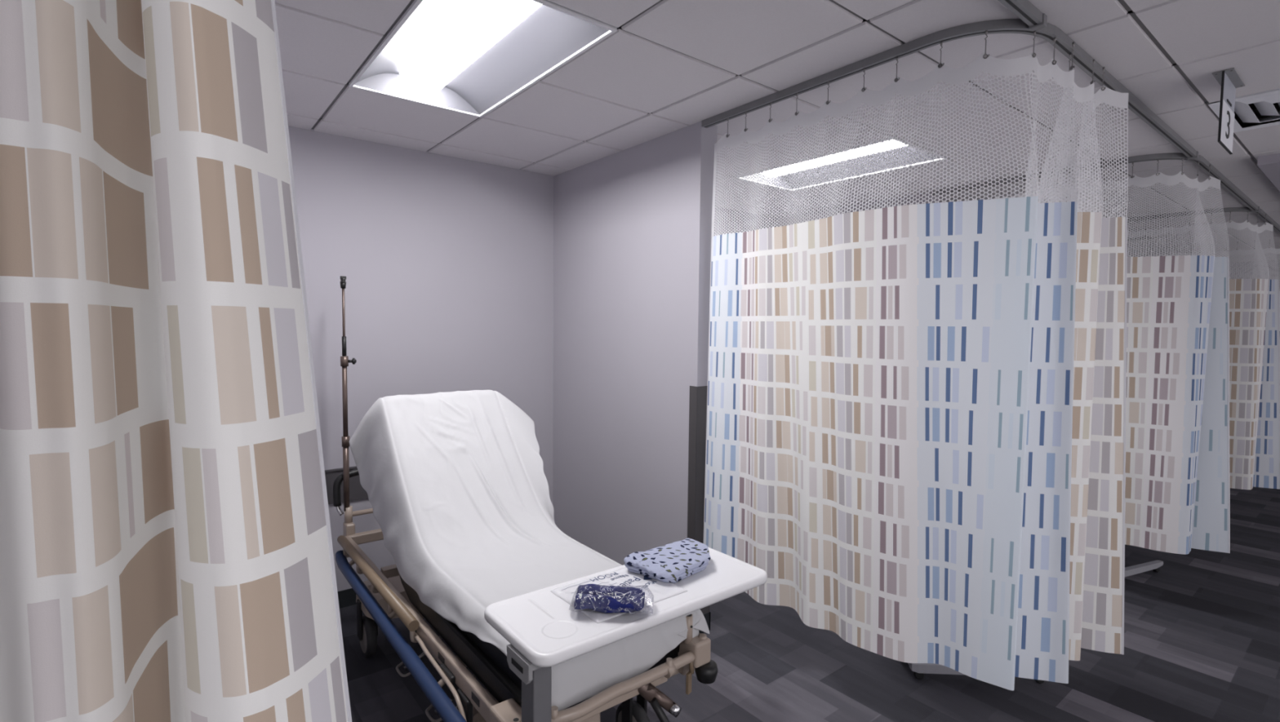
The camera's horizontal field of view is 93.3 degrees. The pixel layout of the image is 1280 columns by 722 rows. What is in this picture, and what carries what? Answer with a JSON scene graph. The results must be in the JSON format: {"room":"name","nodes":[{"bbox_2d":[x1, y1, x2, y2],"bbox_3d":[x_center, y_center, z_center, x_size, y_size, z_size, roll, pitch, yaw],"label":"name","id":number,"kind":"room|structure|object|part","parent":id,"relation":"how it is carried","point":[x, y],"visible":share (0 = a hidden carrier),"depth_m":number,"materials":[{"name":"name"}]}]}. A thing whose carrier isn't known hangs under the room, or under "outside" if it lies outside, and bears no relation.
{"room":"hospital room","nodes":[
{"label":"hospital room","id":0,"kind":"room"},
{"bbox_2d":[0,0,351,721],"bbox_3d":[-0.707,0.093,0.760,0.684,2.430,0.284,1,3,2],"label":"privacy curtain","id":1,"kind":"object","parent":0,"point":[166,555],"visible":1,"depth_m":0.69,"materials":[{"name":"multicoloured fabric"}]},
{"bbox_2d":[288,125,777,591],"bbox_3d":[1.544,-0.044,6.308,15.750,2.979,0.120,-2,4,-38],"label":"wall","id":2,"kind":"structure","parent":0,"point":[446,262],"depth_m":3.85,"materials":[{"name":"paint"}]},
{"bbox_2d":[324,466,368,504],"bbox_3d":[-1.967,0.752,3.482,1.416,0.206,0.020,-2,4,-38],"label":"panel","id":3,"kind":"object","parent":2,"relation":"attached to","point":[357,492],"depth_m":3.63,"materials":[{"name":"black plastic"}]},
{"bbox_2d":[337,588,356,608],"bbox_3d":[-1.596,1.439,3.828,2.376,0.105,0.008,-2,4,-38],"label":"baseboard","id":4,"kind":"structure","parent":2,"relation":"attached to","point":[346,598],"depth_m":3.67,"materials":[{"name":"rubber"}]},
{"bbox_2d":[552,120,716,565],"bbox_3d":[-0.121,0.090,3.932,0.118,2.819,1.543,-2,4,-38],"label":"wall","id":5,"kind":"structure","parent":0,"point":[633,225],"depth_m":3.75,"materials":[{"name":"paint"}]},
{"bbox_2d":[687,386,709,614],"bbox_3d":[0.335,0.783,3.385,0.126,1.295,0.060,-2,4,-38],"label":"trim","id":6,"kind":"structure","parent":5,"relation":"attached to","point":[698,395],"depth_m":3.33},
{"bbox_2d":[698,612,710,634],"bbox_3d":[-0.133,1.445,4.003,0.134,0.105,1.551,-2,4,-38],"label":"baseboard","id":7,"kind":"structure","parent":5,"relation":"attached to","point":[707,616],"depth_m":3.42,"materials":[{"name":"rubber"}]},
{"bbox_2d":[274,0,1279,262],"bbox_3d":[3.415,-1.270,3.599,16.276,0.009,6.318,-2,4,-38],"label":"ceiling","id":8,"kind":"structure","parent":0,"point":[668,66],"depth_m":2.69,"materials":[{"name":"tile"}]},
{"bbox_2d":[348,0,617,117],"bbox_3d":[-0.714,-1.307,2.508,0.644,0.122,1.212,-2,4,-38],"label":"ceiling light","id":9,"kind":"object","parent":8,"relation":"attached to","point":[470,57],"visible":0.94,"depth_m":2.54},
{"bbox_3d":[-1.081,-1.332,2.971,0.616,0.098,0.004,-2,4,-38],"label":"panel","id":10,"kind":"part","parent":9,"relation":"part of","materials":[{"name":"white metal"}]},
{"bbox_2d":[737,136,946,191],"bbox_3d":[1.331,-1.374,4.126,0.644,0.122,1.212,-2,4,-38],"label":"ceiling light","id":11,"kind":"object","parent":8,"relation":"attached to","point":[894,137],"visible":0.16,"depth_m":4.17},
{"bbox_3d":[0.963,-1.400,4.590,0.616,0.098,0.004,-2,4,-38],"label":"panel","id":12,"kind":"part","parent":11,"relation":"part of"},
{"bbox_2d":[702,18,1198,159],"bbox_3d":[1.853,-1.254,3.429,2.692,0.038,1.542,-2,4,-38],"label":"track","id":13,"kind":"object","parent":8,"relation":"attached to","point":[1082,59],"visible":0.98,"depth_m":2.47,"materials":[{"name":"metal"}]},
{"bbox_2d":[703,30,1128,691],"bbox_3d":[1.106,0.009,2.627,1.867,2.430,0.684,2,3,22],"label":"privacy curtain","id":14,"kind":"object","parent":13,"relation":"hanging from","point":[916,420],"visible":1,"depth_m":2.46,"materials":[{"name":"fabric"}]},
{"bbox_3d":[1.106,-0.847,2.586,1.819,0.444,0.673,2,3,22],"label":"net panel","id":15,"kind":"part","parent":14,"relation":"part of","materials":[{"name":"white fabric"}]},
{"bbox_2d":[998,0,1047,31],"bbox_3d":[-0.115,-1.189,1.872,2.692,0.038,1.542,-2,4,-38],"label":"track","id":16,"kind":"object","parent":8,"relation":"attached to","point":[1024,10],"visible":1,"depth_m":2.04,"materials":[{"name":"metal"}]},
{"bbox_2d":[931,152,1259,212],"bbox_3d":[3.820,-1.319,4.986,2.692,0.038,1.542,-2,4,-38],"label":"track","id":17,"kind":"object","parent":8,"relation":"attached to","point":[1203,164],"visible":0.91,"depth_m":4.08,"materials":[{"name":"metal"}]},
{"bbox_2d":[948,158,1230,555],"bbox_3d":[2.944,-0.056,4.168,1.754,2.430,0.441,3,4,34],"label":"privacy curtain","id":18,"kind":"object","parent":17,"relation":"hanging from","point":[1177,476],"visible":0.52,"depth_m":3.81,"materials":[{"name":"fabric"}]},
{"bbox_3d":[2.944,-0.914,4.146,1.695,0.445,0.408,3,4,34],"label":"net panel","id":19,"kind":"part","parent":18,"relation":"part of","materials":[{"name":"white fabric"}]},
{"bbox_2d":[1127,207,1279,233],"bbox_3d":[5.787,-1.384,6.544,2.692,0.038,1.542,-2,4,-38],"label":"track","id":20,"kind":"object","parent":8,"relation":"attached to","point":[1268,220],"visible":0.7,"depth_m":5.49,"materials":[{"name":"metal"}]},
{"bbox_2d":[1127,211,1279,489],"bbox_3d":[4.912,-0.121,5.725,1.755,2.430,0.442,3,4,34],"label":"privacy curtain","id":21,"kind":"object","parent":20,"relation":"hanging from","point":[1254,303],"visible":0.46,"depth_m":5.36,"materials":[{"name":"fabric"}]},
{"bbox_3d":[4.912,-0.979,5.703,1.695,0.445,0.409,3,4,34],"label":"net panel","id":22,"kind":"part","parent":21,"relation":"part of","materials":[{"name":"white fabric"}]},
{"bbox_2d":[1129,241,1279,325],"bbox_3d":[6.879,-0.186,7.283,1.755,2.430,0.443,3,4,34],"label":"privacy curtain","id":23,"kind":"object","parent":20,"relation":"hanging from","point":[1277,251],"visible":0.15,"depth_m":6.96,"materials":[{"name":"fabric"}]},
{"bbox_3d":[6.879,-1.044,7.261,1.696,0.445,0.409,3,4,34],"label":"net panel","id":24,"kind":"part","parent":23,"relation":"part of","materials":[{"name":"white fabric"}]},
{"bbox_2d":[1212,67,1245,154],"bbox_3d":[2.542,-1.072,2.616,0.291,0.294,0.068,-2,4,-38],"label":"number sign","id":25,"kind":"object","parent":8,"relation":"hanging from","point":[1229,79],"visible":1,"depth_m":2.59,"materials":[{"name":"grey plastic"}]},
{"bbox_3d":[2.544,-1.015,2.619,0.287,0.172,0.006,-2,4,-38],"label":"number panel","id":26,"kind":"part","parent":25,"relation":"part of","materials":[{"name":"white plastic"}]},
{"bbox_3d":[2.545,-1.217,2.609,0.280,0.005,0.068,-2,4,-38],"label":"mounting plate","id":27,"kind":"part","parent":25,"relation":"part of","materials":[{"name":"grey plastic"}]},
{"bbox_3d":[2.546,-1.153,2.611,0.287,0.123,0.003,-2,4,-38],"label":"hanger panel","id":28,"kind":"part","parent":25,"relation":"part of","materials":[{"name":"plastic"}]},
{"bbox_2d":[1208,88,1279,132],"bbox_3d":[3.167,-1.276,2.861,0.644,0.110,0.602,-2,4,-38],"label":"ceiling vent","id":29,"kind":"object","parent":8,"relation":"in","point":[1264,102],"visible":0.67,"depth_m":2.98,"materials":[{"name":"white metal"}]},
{"bbox_2d":[339,487,1279,721],"bbox_3d":[3.527,1.574,3.870,15.750,0.060,6.318,-2,4,-38],"label":"floor","id":30,"kind":"structure","parent":0,"point":[1202,632],"depth_m":3.06,"materials":[{"name":"vinyl plank"}]},
{"bbox_2d":[333,275,718,721],"bbox_3d":[-0.686,0.571,2.717,0.941,1.981,2.309,-2,4,-38],"label":"stretcher","id":31,"kind":"object","parent":30,"relation":"on","point":[384,597],"visible":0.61,"depth_m":2.12,"materials":[{"name":"beige metal"}]},
{"bbox_3d":[-1.678,0.830,3.375,0.050,0.074,0.025,1,3,7],"label":"push handle","id":32,"kind":"part","parent":31,"relation":"part of","materials":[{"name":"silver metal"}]},
{"bbox_3d":[-1.624,-0.223,3.311,0.013,0.420,0.013,3,4,37],"label":"pole rod","id":33,"kind":"part","parent":31,"relation":"part of","materials":[{"name":"brown metal"}]},
{"bbox_3d":[-1.589,0.001,3.333,0.040,0.035,0.035,0,3,-13],"label":"knob","id":34,"kind":"part","parent":31,"relation":"part of","materials":[{"name":"black plastic"}]},
{"bbox_3d":[-1.241,0.992,2.792,0.042,0.043,1.190,-2,4,-38],"label":"rail","id":35,"kind":"part","parent":31,"relation":"part of","materials":[{"name":"beige plastic"}]},
{"bbox_3d":[-0.993,1.091,2.428,0.061,0.068,2.022,-2,4,-38],"label":"bumper rail","id":36,"kind":"part","parent":31,"relation":"part of","materials":[{"name":"blue plastic"}]},
{"bbox_3d":[-1.005,1.360,2.843,0.209,0.131,0.018,-2,4,-38],"label":"pedal arm","id":37,"kind":"part","parent":31,"relation":"part of","materials":[{"name":"metal"}]},
{"bbox_3d":[-0.713,1.036,2.766,0.746,0.065,2.050,-2,4,-38],"label":"frame","id":38,"kind":"part","parent":31,"relation":"part of","materials":[{"name":"beige metal"}]},
{"bbox_2d":[348,390,709,711],"bbox_3d":[-0.574,0.582,2.592,0.957,0.770,1.820,-2,4,-38],"label":"sheet","id":39,"kind":"object","parent":31,"relation":"on","point":[455,485],"visible":0.78,"depth_m":2.72,"materials":[{"name":"white fabric"}]},
{"bbox_3d":[-0.557,0.772,2.557,0.674,0.520,1.585,-2,4,-38],"label":"mattress","id":40,"kind":"part","parent":31,"relation":"part of","materials":[{"name":"black plastic"}]},
{"bbox_3d":[-0.571,0.623,2.568,0.632,0.775,1.665,-2,4,-38],"label":"mattress","id":41,"kind":"part","parent":31,"relation":"part of","materials":[{"name":"black plastic"}]},
{"bbox_3d":[0.032,1.071,1.955,0.176,0.130,0.058,1,3,15],"label":"release lever","id":42,"kind":"part","parent":31,"relation":"part of","materials":[{"name":"brown metal"}]},
{"bbox_2d":[484,547,767,721],"bbox_3d":[0.016,1.159,1.829,0.870,0.920,0.548,-2,4,-38],"label":"table","id":43,"kind":"object","parent":30,"relation":"on","point":[544,632],"visible":0.8,"depth_m":1.65,"materials":[{"name":"white plastic"}]},
{"bbox_2d":[550,567,688,623],"bbox_3d":[-0.063,0.694,1.836,0.336,0.012,0.251,-2,4,-38],"label":"bag","id":44,"kind":"object","parent":43,"relation":"on","point":[655,591],"visible":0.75,"depth_m":1.84,"materials":[{"name":"white"}]},
{"bbox_2d":[589,573,617,582],"bbox_3d":[-0.114,0.686,1.918,0.098,0.004,0.024,-2,4,-38],"label":"print","id":45,"kind":"object","parent":44,"relation":"on","point":[603,578],"depth_m":1.91,"materials":[{"name":"grey"}]},
{"bbox_2d":[573,584,644,613],"bbox_3d":[-0.079,0.673,1.710,0.236,0.060,0.128,1,3,4],"label":"pack","id":46,"kind":"object","parent":44,"relation":"on","point":[595,597],"visible":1,"depth_m":1.67},
{"bbox_2d":[617,577,640,587],"bbox_3d":[-0.042,0.690,1.869,0.029,0.005,0.115,3,4,36],"label":"print","id":47,"kind":"object","parent":44,"relation":"on","point":[631,582],"depth_m":1.89,"materials":[{"name":"grey"}]},
{"bbox_2d":[643,576,652,580],"bbox_3d":[0.026,0.689,1.918,0.029,0.003,0.030,1,3,4],"label":"print","id":48,"kind":"object","parent":44,"relation":"on","point":[645,578],"depth_m":1.91,"materials":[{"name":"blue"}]},
{"bbox_2d":[640,580,656,590],"bbox_3d":[0.025,0.691,1.859,0.022,0.004,0.083,2,4,27],"label":"print","id":49,"kind":"object","parent":44,"relation":"on","point":[645,584],"depth_m":1.86,"materials":[{"name":"grey"}]},
{"bbox_2d":[623,537,711,583],"bbox_3d":[0.114,0.664,2.004,0.315,0.056,0.198,-2,4,-38],"label":"gown","id":50,"kind":"object","parent":43,"relation":"on","point":[673,562],"visible":1,"depth_m":1.96,"materials":[{"name":"blue fabric"}]},
{"bbox_2d":[906,662,1044,684],"bbox_3d":[1.759,1.102,3.194,0.870,0.920,0.548,1,3,2],"label":"table","id":51,"kind":"object","parent":30,"relation":"on","point":[919,670],"visible":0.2,"depth_m":2.96,"materials":[{"name":"black plastic"}]},
{"bbox_2d":[1124,560,1163,577],"bbox_3d":[3.421,1.049,4.464,0.870,0.920,0.548,-1,3,-23],"label":"table","id":52,"kind":"object","parent":30,"relation":"on","point":[1154,566],"visible":0.12,"depth_m":4.26,"materials":[{"name":"black plastic"}]},
{"bbox_2d":[398,73,1279,240],"bbox_3d":[3.560,-1.450,3.703,15.750,0.040,6.318,-2,4,-38],"label":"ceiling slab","id":53,"kind":"structure","parent":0,"point":[1255,111],"depth_m":3.56,"materials":[{"name":"white"}]},
{"bbox_2d":[777,192,940,226],"bbox_3d":[1.885,0.023,5.520,0.118,2.819,1.543,-2,4,-38],"label":"wall partition","id":54,"kind":"structure","parent":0,"point":[926,194],"depth_m":5.23,"materials":[{"name":"paint"}]},
{"bbox_2d":[1229,260,1279,291],"bbox_3d":[9.725,-0.092,8.759,0.120,2.979,6.438,-2,4,-38],"label":"wall","id":55,"kind":"structure","parent":0,"point":[1267,260],"depth_m":9.18,"materials":[{"name":"paint"}]},
{"bbox_2d":[1257,153,1279,191],"bbox_3d":[7.761,-1.266,4.938,7.640,0.057,3.015,-2,4,-38],"label":"wall","id":56,"kind":"structure","parent":0,"point":[1269,165],"depth_m":3.78,"materials":[{"name":"paint"}]}
]}

